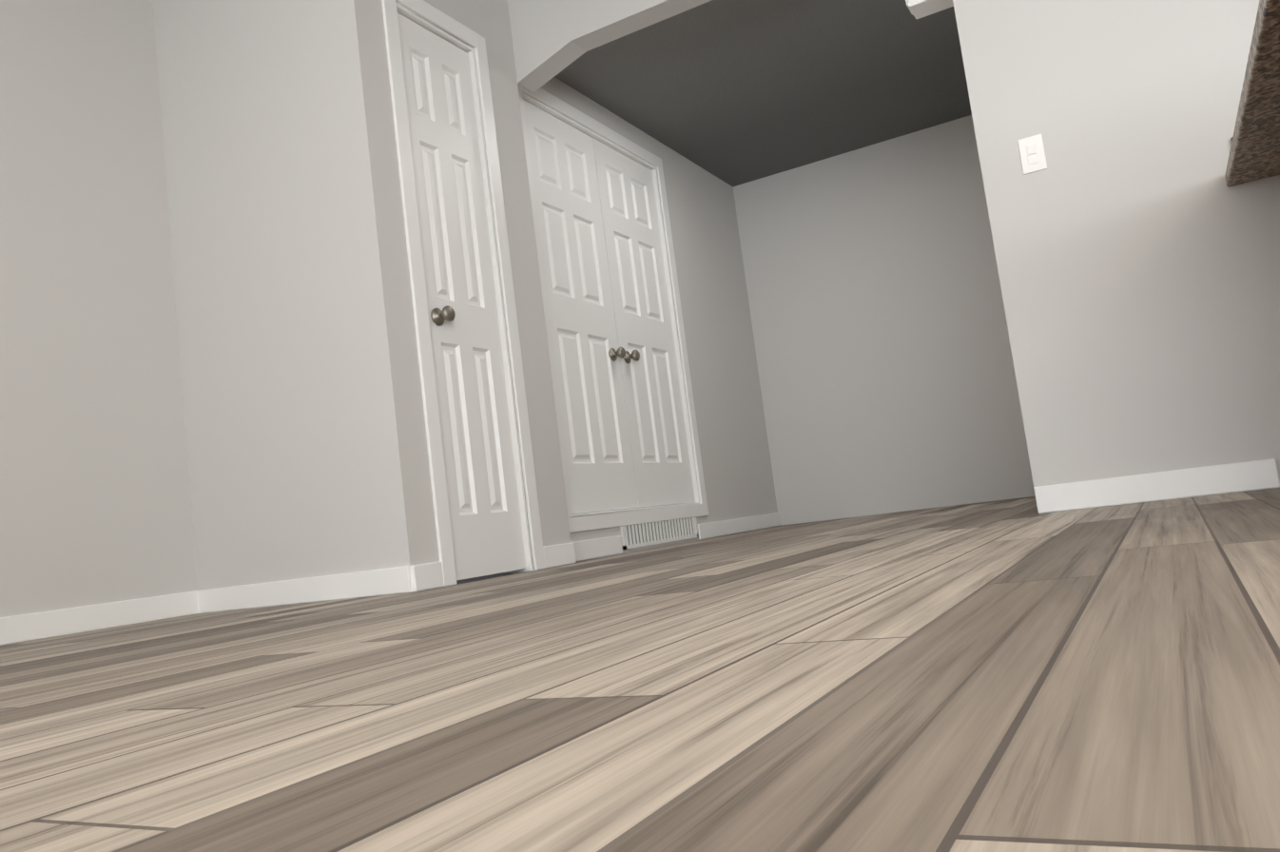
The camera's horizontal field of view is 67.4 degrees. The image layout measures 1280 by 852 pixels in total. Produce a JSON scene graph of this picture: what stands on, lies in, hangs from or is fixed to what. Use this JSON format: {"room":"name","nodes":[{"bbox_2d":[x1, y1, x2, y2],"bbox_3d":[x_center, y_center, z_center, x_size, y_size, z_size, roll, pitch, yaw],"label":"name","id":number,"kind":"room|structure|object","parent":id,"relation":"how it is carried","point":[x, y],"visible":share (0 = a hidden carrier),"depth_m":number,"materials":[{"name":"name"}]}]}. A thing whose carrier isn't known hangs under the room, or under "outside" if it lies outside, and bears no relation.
{"room":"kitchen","nodes":[
{"label":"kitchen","id":0,"kind":"room"},
{"bbox_2d":[0,0,197,617],"bbox_3d":[-2.874,-0.575,1.837,0.120,2.470,4.520,-10,-7,28],"label":"wall","id":1,"kind":"structure","parent":0,"point":[95,503],"depth_m":3.37,"materials":[{"name":"grey paint"}]},
{"bbox_2d":[0,591,197,645],"bbox_3d":[-2.692,0.591,1.647,0.017,0.085,4.378,-10,-7,28],"label":"baseboard","id":2,"kind":"structure","parent":1,"relation":"attached to","point":[29,627],"depth_m":3.20,"materials":[{"name":"white wood"}]},
{"bbox_2d":[152,0,382,590],"bbox_3d":[-1.355,-0.595,3.513,0.930,2.470,0.120,-10,-7,28],"label":"wall","id":3,"kind":"structure","parent":0,"point":[281,480],"depth_m":3.44,"materials":[{"name":"grey paint"}]},
{"bbox_2d":[193,563,426,613],"bbox_3d":[-1.174,0.568,3.302,1.049,0.085,0.017,-10,-7,28],"label":"baseboard","id":4,"kind":"structure","parent":3,"relation":"attached to","point":[405,579],"depth_m":3.25,"materials":[{"name":"white wood"}]},
{"bbox_2d":[327,0,571,592],"bbox_3d":[-0.673,-0.665,3.675,0.120,2.470,1.060,-10,-7,28],"label":"wall","id":5,"kind":"structure","parent":0,"point":[397,437],"depth_m":3.26,"materials":[{"name":"grey paint"}]},
{"bbox_2d":[397,13,525,580],"bbox_3d":[-0.651,-0.485,3.543,0.101,2.060,0.430,-10,-7,28],"label":"closet door","id":6,"kind":"structure","parent":5,"relation":"in","point":[477,454],"depth_m":3.55,"materials":[{"name":"white wood"}]},
{"bbox_2d":[381,0,545,586],"bbox_3d":[-0.695,-0.513,3.568,0.134,2.160,0.590,-10,-7,28],"label":"door frame","id":7,"kind":"structure","parent":5,"relation":"attached to","point":[436,21],"depth_m":3.65,"materials":[{"name":"white wood"}]},
{"bbox_2d":[543,535,622,568],"bbox_3d":[-0.230,0.541,4.198,0.013,0.085,0.588,-10,-7,28],"label":"baseboard","id":8,"kind":"structure","parent":5,"relation":"attached to","point":[567,553],"depth_m":4.14,"materials":[{"name":"white wood"}]},
{"bbox_2d":[0,487,1279,851],"bbox_3d":[1.823,0.071,1.209,8.810,0.100,8.400,-10,-7,28],"label":"floor","id":9,"kind":"structure","parent":0,"point":[1021,674],"depth_m":0.68,"materials":[{"name":"wood"}]},
{"bbox_2d":[523,77,777,553],"bbox_3d":[0.065,-0.597,5.254,0.120,2.470,2.660,-10,-7,28],"label":"wall","id":10,"kind":"structure","parent":0,"point":[734,447],"depth_m":5.81,"materials":[{"name":"grey paint"}]},
{"bbox_2d":[523,99,695,514],"bbox_3d":[-0.111,-0.539,4.801,0.101,1.900,1.280,-10,-7,28],"label":"door","id":11,"kind":"structure","parent":10,"relation":"in","point":[625,440],"depth_m":4.74,"materials":[{"name":"white wood"}]},
{"bbox_2d":[517,83,708,532],"bbox_3d":[-0.151,-0.533,4.824,0.134,2.062,1.442,-10,-7,28],"label":"door frame","id":12,"kind":"structure","parent":10,"relation":"attached to","point":[593,128],"depth_m":5.01,"materials":[{"name":"white wood"}]},
{"bbox_2d":[620,516,698,549],"bbox_3d":[0.110,0.514,4.827,0.011,0.150,0.800,-10,-7,28],"label":"air vent","id":13,"kind":"object","parent":10,"relation":"in","point":[638,535],"visible":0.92,"depth_m":4.78,"materials":[{"name":"white metal"}]},
{"bbox_2d":[697,512,781,539],"bbox_3d":[0.616,0.590,5.728,0.013,0.085,1.230,-10,-7,28],"label":"baseboard","id":14,"kind":"structure","parent":10,"relation":"attached to","point":[709,530],"depth_m":5.64,"materials":[{"name":"white wood"}]},
{"bbox_2d":[554,0,971,187],"bbox_3d":[0.829,-1.834,4.941,1.889,0.060,2.539,-10,-7,28],"label":"ceiling","id":15,"kind":"structure","parent":0,"point":[732,93],"depth_m":4.94,"materials":[{"name":"paint"}]},
{"bbox_2d":[733,115,1035,525],"bbox_3d":[1.608,-0.716,5.994,2.130,2.470,0.120,-10,-7,28],"label":"wall","id":16,"kind":"structure","parent":0,"point":[884,360],"depth_m":5.97,"materials":[{"name":"grey paint"}]},
{"bbox_2d":[507,0,1279,486],"bbox_3d":[2.795,-1.240,2.314,7.360,2.470,0.120,-10,-7,28],"label":"wall","id":17,"kind":"structure","parent":0,"point":[1135,240],"depth_m":2.95,"materials":[{"name":"grey paint"}]},
{"bbox_2d":[1017,134,1047,174],"bbox_3d":[1.258,-0.873,3.075,0.072,0.115,0.011,-10,-7,28],"label":"light switch","id":18,"kind":"object","parent":17,"relation":"attached to","point":[1032,153],"visible":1,"depth_m":3.07,"materials":[{"name":"white plastic"}]},
{"bbox_2d":[1033,458,1279,513],"bbox_3d":[1.538,0.185,2.887,0.650,0.085,0.013,-10,-7,28],"label":"baseboard","id":19,"kind":"structure","parent":17,"relation":"attached to","point":[1103,493],"depth_m":2.87,"materials":[{"name":"white wood"}]},
{"bbox_3d":[1.835,-0.911,4.354,0.120,2.470,2.540,-10,-7,28],"label":"wall","id":20,"kind":"structure","parent":0,"visible":0},
{"bbox_2d":[905,0,953,19],"bbox_3d":[1.053,-1.597,3.471,0.178,0.160,0.120,-10,-7,28],"label":"door chime","id":21,"kind":"object","parent":20,"relation":"attached to","point":[920,9],"visible":0.88,"depth_m":3.47,"materials":[{"name":"white plastic"}]},
{"bbox_3d":[3.881,-0.677,1.304,3.498,0.884,0.556,-10,-7,28],"label":"base cabinet","id":22,"kind":"object","parent":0,"visible":0},
{"bbox_2d":[1224,129,1279,186],"bbox_3d":[3.454,-1.119,1.547,4.330,0.140,0.572,-10,-7,28],"label":"countertop","id":23,"kind":"structure","parent":22,"relation":"on","point":[1254,153],"depth_m":2.57,"materials":[{"name":"brown stone"}]},
{"bbox_2d":[1232,0,1279,140],"bbox_3d":[1.533,-0.828,1.530,0.925,0.040,1.290,-10,-7,28],"label":"countertop","id":24,"kind":"structure","parent":22,"relation":"on","point":[1258,111],"depth_m":2.03,"materials":[{"name":"brown stone"}]}
]}

